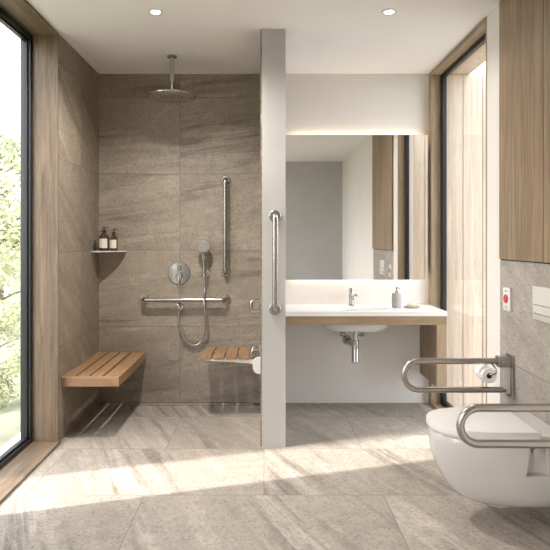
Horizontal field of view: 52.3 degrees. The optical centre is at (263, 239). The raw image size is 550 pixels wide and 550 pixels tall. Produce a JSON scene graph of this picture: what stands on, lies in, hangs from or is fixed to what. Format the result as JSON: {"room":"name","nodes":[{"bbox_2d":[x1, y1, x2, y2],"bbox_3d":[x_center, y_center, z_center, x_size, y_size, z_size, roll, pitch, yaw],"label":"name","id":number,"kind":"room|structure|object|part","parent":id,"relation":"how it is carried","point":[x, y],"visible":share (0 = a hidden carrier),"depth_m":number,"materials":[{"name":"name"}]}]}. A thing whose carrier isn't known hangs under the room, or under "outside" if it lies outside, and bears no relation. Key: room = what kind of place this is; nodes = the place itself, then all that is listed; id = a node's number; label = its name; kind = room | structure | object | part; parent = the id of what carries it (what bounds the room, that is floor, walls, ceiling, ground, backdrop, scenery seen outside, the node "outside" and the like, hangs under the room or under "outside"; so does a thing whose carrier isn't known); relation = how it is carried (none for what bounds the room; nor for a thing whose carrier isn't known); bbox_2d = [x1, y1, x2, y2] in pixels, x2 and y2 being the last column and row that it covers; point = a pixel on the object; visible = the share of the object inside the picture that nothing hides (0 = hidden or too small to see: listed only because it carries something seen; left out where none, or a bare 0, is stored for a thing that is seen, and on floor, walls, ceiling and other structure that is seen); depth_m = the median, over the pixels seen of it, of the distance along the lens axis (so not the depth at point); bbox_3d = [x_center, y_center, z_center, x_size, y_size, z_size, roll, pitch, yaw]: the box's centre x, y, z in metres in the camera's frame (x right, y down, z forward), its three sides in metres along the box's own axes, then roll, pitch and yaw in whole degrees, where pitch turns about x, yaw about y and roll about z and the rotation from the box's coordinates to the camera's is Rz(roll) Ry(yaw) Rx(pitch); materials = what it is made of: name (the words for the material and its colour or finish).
{"room":"accessible bathroom","nodes":[
{"label":"accessible bathroom","id":0,"kind":"room"},
{"bbox_2d":[59,34,98,440],"bbox_3d":[-1.399,0.037,3.966,0.203,2.685,0.869,0,0,0],"label":"wall","id":1,"kind":"structure","parent":0,"point":[78,80],"depth_m":3.90,"materials":[{"name":"stone"}]},
{"bbox_2d":[61,352,145,386],"bbox_3d":[-1.111,0.906,3.980,0.371,0.062,0.810,0,0,0],"label":"shower bench","id":2,"kind":"object","parent":1,"relation":"attached to","point":[103,369],"visible":1,"depth_m":3.78,"materials":[{"name":"brown wood"}]},
{"bbox_2d":[1,0,499,73],"bbox_3d":[-0.025,-1.405,1.900,2.950,0.200,5.300,0,0,0],"label":"ceiling","id":3,"kind":"structure","parent":0,"point":[113,36],"depth_m":3.49,"materials":[{"name":"white paint"}]},
{"bbox_2d":[148,8,162,14],"bbox_3d":[-0.620,-1.302,3.200,0.088,0.006,0.088,0,0,0],"label":"recessed light","id":4,"kind":"object","parent":3,"relation":"in","point":[153,11],"visible":1,"depth_m":3.19,"materials":[{"name":"white plastic"}]},
{"bbox_2d":[147,54,195,102],"bbox_3d":[-0.652,-1.157,3.970,0.344,0.296,0.344,0,0,0],"label":"shower","id":5,"kind":"object","parent":3,"relation":"attached to","point":[171,95],"visible":1,"depth_m":3.96,"materials":[{"name":"silver metal"}]},
{"bbox_2d":[381,8,396,14],"bbox_3d":[0.715,-1.302,3.200,0.088,0.006,0.088,0,0,0],"label":"recessed light","id":6,"kind":"object","parent":3,"relation":"in","point":[390,11],"visible":1,"depth_m":3.19,"materials":[{"name":"white plastic"}]},
{"bbox_2d":[260,30,261,445],"bbox_3d":[-0.017,-0.013,3.936,0.010,2.585,0.928,0,0,0],"label":"wall","id":7,"kind":"structure","parent":0,"point":[260,30],"depth_m":3.47,"materials":[{"name":"paint"}]},
{"bbox_2d":[200,340,259,373],"bbox_3d":[-0.237,0.850,4.154,0.429,0.193,0.382,0,0,0],"label":"bench","id":8,"kind":"object","parent":7,"relation":"attached to","point":[244,353],"visible":0.89,"depth_m":4.00,"materials":[{"name":"brown wood"}]},
{"bbox_3d":[-0.248,0.869,4.006,0.348,0.034,0.022,0,0,0],"label":"arm","id":9,"kind":"part","parent":8,"relation":"part of","materials":[{"name":"white plastic"}]},
{"bbox_2d":[249,297,259,315],"bbox_3d":[-0.064,0.475,4.000,0.083,0.134,0.070,0,0,0],"label":"grab bar","id":10,"kind":"object","parent":7,"relation":"attached to","point":[252,301],"visible":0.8,"depth_m":3.99,"materials":[{"name":"silver metal"}]},
{"bbox_2d":[262,29,285,446],"bbox_3d":[0.060,-0.013,3.930,0.145,2.585,0.940,0,0,0],"label":"wall partition","id":11,"kind":"structure","parent":0,"point":[273,40],"depth_m":3.46,"materials":[{"name":"grey paint"}]},
{"bbox_2d":[269,210,280,314],"bbox_3d":[0.068,0.140,3.418,0.074,0.649,0.081,0,0,0],"label":"grab bar","id":12,"kind":"object","parent":11,"relation":"attached to","point":[274,309],"visible":1,"depth_m":3.38,"materials":[{"name":"silver metal"}]},
{"bbox_3d":[0.068,0.140,3.416,0.035,0.610,0.076,0,0,0],"label":"rail","id":13,"kind":"part","parent":12,"relation":"part of","materials":[{"name":"silver metal"}]},
{"bbox_2d":[0,403,549,549],"bbox_3d":[0.002,1.330,1.950,2.607,0.100,5.100,0,0,0],"label":"floor","id":14,"kind":"structure","parent":0,"point":[346,476],"depth_m":2.85,"materials":[{"name":"tile"}]},
{"bbox_2d":[99,403,259,404],"bbox_3d":[-0.656,1.278,4.362,1.242,0.004,0.059,0,0,0],"label":"linear drain","id":15,"kind":"object","parent":14,"relation":"on","point":[100,403],"visible":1,"depth_m":4.36,"materials":[{"name":"silver metal"}]},
{"bbox_2d":[99,74,485,406],"bbox_3d":[0.798,0.037,4.463,4.597,2.685,0.175,0,0,0],"label":"wall","id":16,"kind":"structure","parent":0,"point":[162,165],"depth_m":4.40,"materials":[{"name":"stone"}]},
{"bbox_2d":[91,251,125,251],"bbox_3d":[-1.188,0.087,4.297,0.215,0.009,0.204,0,0,0],"label":"corner shelf","id":17,"kind":"object","parent":16,"relation":"attached to","point":[91,251],"visible":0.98,"depth_m":4.23,"materials":[{"name":"white"}]},
{"bbox_2d":[99,227,108,250],"bbox_3d":[-1.218,-0.009,4.269,0.079,0.184,0.075,0,0,0],"label":"pump bottle","id":18,"kind":"object","parent":17,"relation":"on","point":[103,238],"visible":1,"depth_m":4.24,"materials":[{"name":"brown glass"}]},
{"bbox_2d":[110,229,117,250],"bbox_3d":[-1.148,-0.002,4.284,0.065,0.170,0.061,0,0,0],"label":"pump bottle","id":19,"kind":"object","parent":17,"relation":"on","point":[113,239],"visible":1,"depth_m":4.26,"materials":[{"name":"brown glass"}]},
{"bbox_2d":[168,262,190,285],"bbox_3d":[-0.664,0.264,4.375,0.174,0.182,0.050,0,0,0],"label":"shower mixer","id":20,"kind":"object","parent":16,"relation":"attached to","point":[179,273],"visible":1,"depth_m":4.39,"materials":[{"name":"silver metal"}]},
{"bbox_3d":[-0.664,0.282,4.374,0.052,0.052,0.034,0,0,0],"label":"knob","id":21,"kind":"part","parent":20,"relation":"part of","materials":[{"name":"silver metal"}]},
{"bbox_2d":[176,303,182,310],"bbox_3d":[-0.664,0.523,4.374,0.058,0.058,0.052,0,0,0],"label":"wall outlet","id":22,"kind":"object","parent":16,"relation":"attached to","point":[179,306],"depth_m":4.39,"materials":[{"name":"silver metal"}]},
{"bbox_2d":[140,295,229,303],"bbox_3d":[-0.620,0.465,4.358,0.714,0.074,0.081,0,0,0],"label":"grab bar","id":23,"kind":"object","parent":16,"relation":"attached to","point":[144,299],"visible":1,"depth_m":4.32,"materials":[{"name":"silver metal"}]},
{"bbox_3d":[-0.620,0.465,4.356,0.675,0.035,0.076,0,0,0],"label":"rail","id":24,"kind":"part","parent":23,"relation":"part of","materials":[{"name":"silver metal"}]},
{"bbox_2d":[176,240,209,345],"bbox_3d":[-0.553,0.415,4.340,0.279,0.826,0.121,0,0,0],"label":"shower","id":25,"kind":"object","parent":16,"relation":"attached to","point":[202,247],"visible":1,"depth_m":4.33,"materials":[{"name":"silver metal"}]},
{"bbox_2d":[221,175,229,276],"bbox_3d":[-0.301,-0.109,4.358,0.074,0.800,0.081,0,0,0],"label":"grab bar","id":26,"kind":"object","parent":16,"relation":"attached to","point":[225,272],"visible":1,"depth_m":4.32,"materials":[{"name":"silver metal"}]},
{"bbox_3d":[-0.301,-0.109,4.356,0.035,0.761,0.076,0,0,0],"label":"rail","id":27,"kind":"part","parent":26,"relation":"part of","materials":[{"name":"silver metal"}]},
{"bbox_2d":[286,135,427,279],"bbox_3d":[0.708,-0.254,4.375,1.129,1.128,0.047,0,0,0],"label":"wall mirror","id":28,"kind":"object","parent":16,"relation":"attached to","point":[357,205],"visible":0.91,"depth_m":4.35,"materials":[{"name":"silver mirror"}]},
{"bbox_2d":[286,304,446,386],"bbox_3d":[0.714,0.775,4.176,1.158,0.540,0.447,0,0,0],"label":"countertop","id":29,"kind":"structure","parent":16,"relation":"attached to","point":[432,320],"depth_m":3.96,"materials":[{"name":"white"}]},
{"bbox_2d":[342,332,358,362],"bbox_3d":[0.662,0.791,4.272,0.076,0.242,0.265,0,0,-5],"label":"trap","id":30,"kind":"object","parent":29,"relation":"attached to","point":[346,339],"visible":0.85,"depth_m":4.15,"materials":[{"name":"silver metal"}]},
{"bbox_2d":[351,340,358,362],"bbox_3d":[0.680,0.829,4.170,0.059,0.166,0.059,0,0,0],"label":"pipe","id":31,"kind":"object","parent":30,"relation":"on","point":[354,343],"depth_m":4.15,"materials":[{"name":"silver metal"}]},
{"bbox_2d":[348,288,356,305],"bbox_3d":[0.684,0.438,4.274,0.071,0.134,0.154,0,0,0],"label":"tap","id":32,"kind":"object","parent":29,"relation":"on","point":[352,295],"visible":1,"depth_m":4.31,"materials":[{"name":"silver metal"}]},
{"bbox_3d":[0.675,0.447,4.274,0.052,0.116,0.154,0,0,0],"label":"spout","id":33,"kind":"part","parent":32,"relation":"part of","materials":[{"name":"silver metal"}]},
{"bbox_2d":[323,310,387,331],"bbox_3d":[0.675,0.605,4.155,0.519,0.133,0.318,0,0,0],"label":"basin","id":34,"kind":"object","parent":29,"relation":"in","point":[338,328],"depth_m":4.02,"materials":[{"name":"white ceramic"}]},
{"bbox_2d":[286,304,446,315],"bbox_3d":[0.714,0.561,4.176,1.158,0.112,0.447,0,0,0],"label":"countertop","id":35,"kind":"structure","parent":29,"relation":"on","point":[291,309],"depth_m":4.01,"materials":[{"name":"white"}]},
{"bbox_2d":[392,287,401,307],"bbox_3d":[0.992,0.429,4.190,0.072,0.152,0.072,0,0,25],"label":"soap dispenser","id":36,"kind":"object","parent":29,"relation":"on","point":[396,297],"visible":1,"depth_m":4.16,"materials":[{"name":"grey ceramic"}]},
{"bbox_2d":[404,305,419,307],"bbox_3d":[1.100,0.497,4.170,0.124,0.015,0.089,0,0,0],"label":"soap dish","id":37,"kind":"object","parent":29,"relation":"on","point":[405,306],"visible":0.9,"depth_m":4.13,"materials":[{"name":"grey ceramic"}]},
{"bbox_3d":[1.258,0.792,4.197,0.070,0.506,0.404,0,0,0],"label":"panel","id":38,"kind":"part","parent":29,"relation":"part of","materials":[{"name":"brown wood"}]},
{"bbox_2d":[451,43,485,74],"bbox_3d":[1.506,-1.323,3.732,0.208,0.053,1.345,0,0,0],"label":"ceiling","id":39,"kind":"structure","parent":16,"relation":"on","point":[478,58],"depth_m":4.09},
{"bbox_2d":[487,5,500,403],"bbox_3d":[1.375,0.037,3.175,0.150,2.685,0.180,0,0,0],"label":"wall pier","id":40,"kind":"object","parent":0,"point":[493,261],"visible":0.21,"depth_m":3.17,"materials":[{"name":"white paint"}]},
{"bbox_2d":[429,16,486,408],"bbox_3d":[1.347,-0.004,3.832,0.106,2.608,1.137,0,0,0],"label":"window","id":41,"kind":"structure","parent":40,"relation":"attached to","point":[443,77],"depth_m":4.31,"materials":[{"name":"brown wood"}]},
{"bbox_2d":[500,260,549,520],"bbox_3d":[1.375,0.745,2.567,0.150,1.270,1.034,0,0,0],"label":"tiled wall","id":42,"kind":"structure","parent":0,"point":[523,337],"depth_m":2.77,"materials":[{"name":"tile"}]},
{"bbox_2d":[401,353,514,399],"bbox_3d":[1.010,0.715,2.954,0.579,0.226,0.132,0,0,0],"label":"support rail","id":43,"kind":"object","parent":42,"relation":"attached to","point":[506,362],"visible":0.96,"depth_m":2.93,"materials":[{"name":"silver metal"}]},
{"bbox_3d":[0.995,0.713,2.947,0.550,0.183,0.032,0,0,0],"label":"rail","id":44,"kind":"part","parent":43,"relation":"part of","materials":[{"name":"silver metal"}]},
{"bbox_2d":[475,364,496,382],"bbox_3d":[1.170,0.705,2.955,0.078,0.078,0.100,0,0,0],"label":"toilet paper roll","id":45,"kind":"object","parent":43,"relation":"hanging from","point":[481,371],"visible":0.97,"depth_m":2.91,"materials":[{"name":"white paper"}]},
{"bbox_3d":[1.295,0.715,2.947,0.010,0.226,0.090,0,0,0],"label":"wall plate","id":46,"kind":"part","parent":43,"relation":"part of","materials":[{"name":"silver metal"}]},
{"bbox_2d":[426,407,549,507],"bbox_3d":[1.028,1.017,2.580,0.543,0.388,0.372,0,0,0],"label":"toilet","id":47,"kind":"object","parent":42,"relation":"attached to","point":[494,477],"visible":0.91,"depth_m":2.44,"materials":[{"name":"white ceramic"}]},
{"bbox_3d":[0.974,0.861,2.580,0.419,0.006,0.360,0,0,0],"label":"seat","id":48,"kind":"part","parent":47,"relation":"part of","materials":[{"name":"white plastic"}]},
{"bbox_3d":[0.970,0.839,2.580,0.427,0.032,0.372,0,0,0],"label":"lid","id":49,"kind":"part","parent":47,"relation":"part of","materials":[{"name":"white plastic"}]},
{"bbox_2d":[456,404,549,447],"bbox_3d":[1.029,0.736,2.210,0.540,0.218,0.090,0,0,0],"label":"support rail","id":50,"kind":"object","parent":42,"relation":"attached to","point":[467,411],"visible":1,"depth_m":2.20,"materials":[{"name":"silver metal"}]},
{"bbox_2d":[503,287,511,311],"bbox_3d":[1.289,0.315,2.974,0.020,0.123,0.085,0,0,0],"label":"plate","id":51,"kind":"object","parent":42,"relation":"attached to","point":[507,292],"visible":1,"depth_m":2.96,"materials":[{"name":"white plastic"}]},
{"bbox_2d":[532,285,549,323],"bbox_3d":[1.292,0.298,2.578,0.014,0.160,0.226,0,0,0],"label":"flush plate","id":52,"kind":"object","parent":42,"relation":"attached to","point":[540,295],"visible":1,"depth_m":2.60,"materials":[{"name":"white plastic"}]},
{"bbox_2d":[501,259,549,263],"bbox_3d":[1.377,-0.598,2.567,0.146,1.415,1.034,0,0,0],"label":"wall","id":53,"kind":"structure","parent":0,"point":[501,259],"depth_m":2.78,"materials":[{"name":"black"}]},
{"bbox_2d":[499,0,543,262],"bbox_3d":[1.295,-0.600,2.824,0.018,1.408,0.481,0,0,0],"label":"wall cabinet","id":54,"kind":"object","parent":53,"relation":"attached to","point":[521,22],"visible":0.87,"depth_m":2.80,"materials":[{"name":"brown wood"}]},
{"bbox_2d":[544,0,549,262],"bbox_3d":[1.295,-0.600,2.315,0.018,1.408,0.524,0,0,0],"label":"wall panel","id":55,"kind":"object","parent":53,"relation":"attached to","point":[546,2],"visible":1,"depth_m":2.54,"materials":[{"name":"brown wood"}]},
{"label":"outside","id":56,"kind":"structure","parent":0,"visible":0},
{"bbox_2d":[0,265,19,447],"bbox_3d":[-5.000,1.490,7.500,70.000,0.180,75.000,0,0,0],"label":"ground","id":57,"kind":"structure","parent":56,"point":[10,419],"depth_m":4.79,"materials":[{"name":"green plant"}]},
{"bbox_2d":[0,150,19,335],"bbox_3d":[-2.873,0.024,5.934,2.355,3.034,2.191,0,0,-17],"label":"tree","id":58,"kind":"object","parent":57,"relation":"on","point":[11,231],"visible":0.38,"depth_m":5.71,"materials":[{"name":"green plant"}]},
{"bbox_2d":[0,297,19,412],"bbox_3d":[-2.374,0.987,4.841,1.168,0.995,1.060,0,0,-25],"label":"shrub","id":59,"kind":"object","parent":57,"relation":"on","point":[9,365],"visible":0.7,"depth_m":4.72,"materials":[{"name":"green plant"}]},
{"bbox_2d":[0,112,19,310],"bbox_3d":[-4.837,-0.372,10.713,2.693,3.766,2.538,0,0,12],"label":"tree","id":60,"kind":"object","parent":57,"relation":"on","point":[4,146],"visible":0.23,"depth_m":10.37,"materials":[{"name":"green plant"}]},
{"bbox_2d":[1,131,19,244],"bbox_3d":[-7.255,-0.692,15.028,2.997,4.446,3.179,0,0,34],"label":"tree","id":61,"kind":"object","parent":57,"relation":"on","point":[15,131],"visible":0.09,"depth_m":14.87,"materials":[{"name":"green plant"}]},
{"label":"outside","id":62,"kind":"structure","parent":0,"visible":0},
{"bbox_2d":[0,433,19,455],"bbox_3d":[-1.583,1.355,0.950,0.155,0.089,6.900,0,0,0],"label":"terrace","id":63,"kind":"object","parent":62,"point":[16,438],"depth_m":3.59,"materials":[{"name":"concrete"}]},
{"bbox_3d":[-1.399,0.038,1.810,0.203,2.685,1.320,0,0,0],"label":"wall","id":64,"kind":"structure","parent":0,"visible":0},
{"bbox_2d":[0,0,60,503],"bbox_3d":[-1.399,-0.003,3.000,0.241,2.606,1.060,0,0,0],"label":"window","id":65,"kind":"structure","parent":64,"relation":"in","point":[9,22],"depth_m":3.52,"materials":[{"name":"black metal"}]}
]}

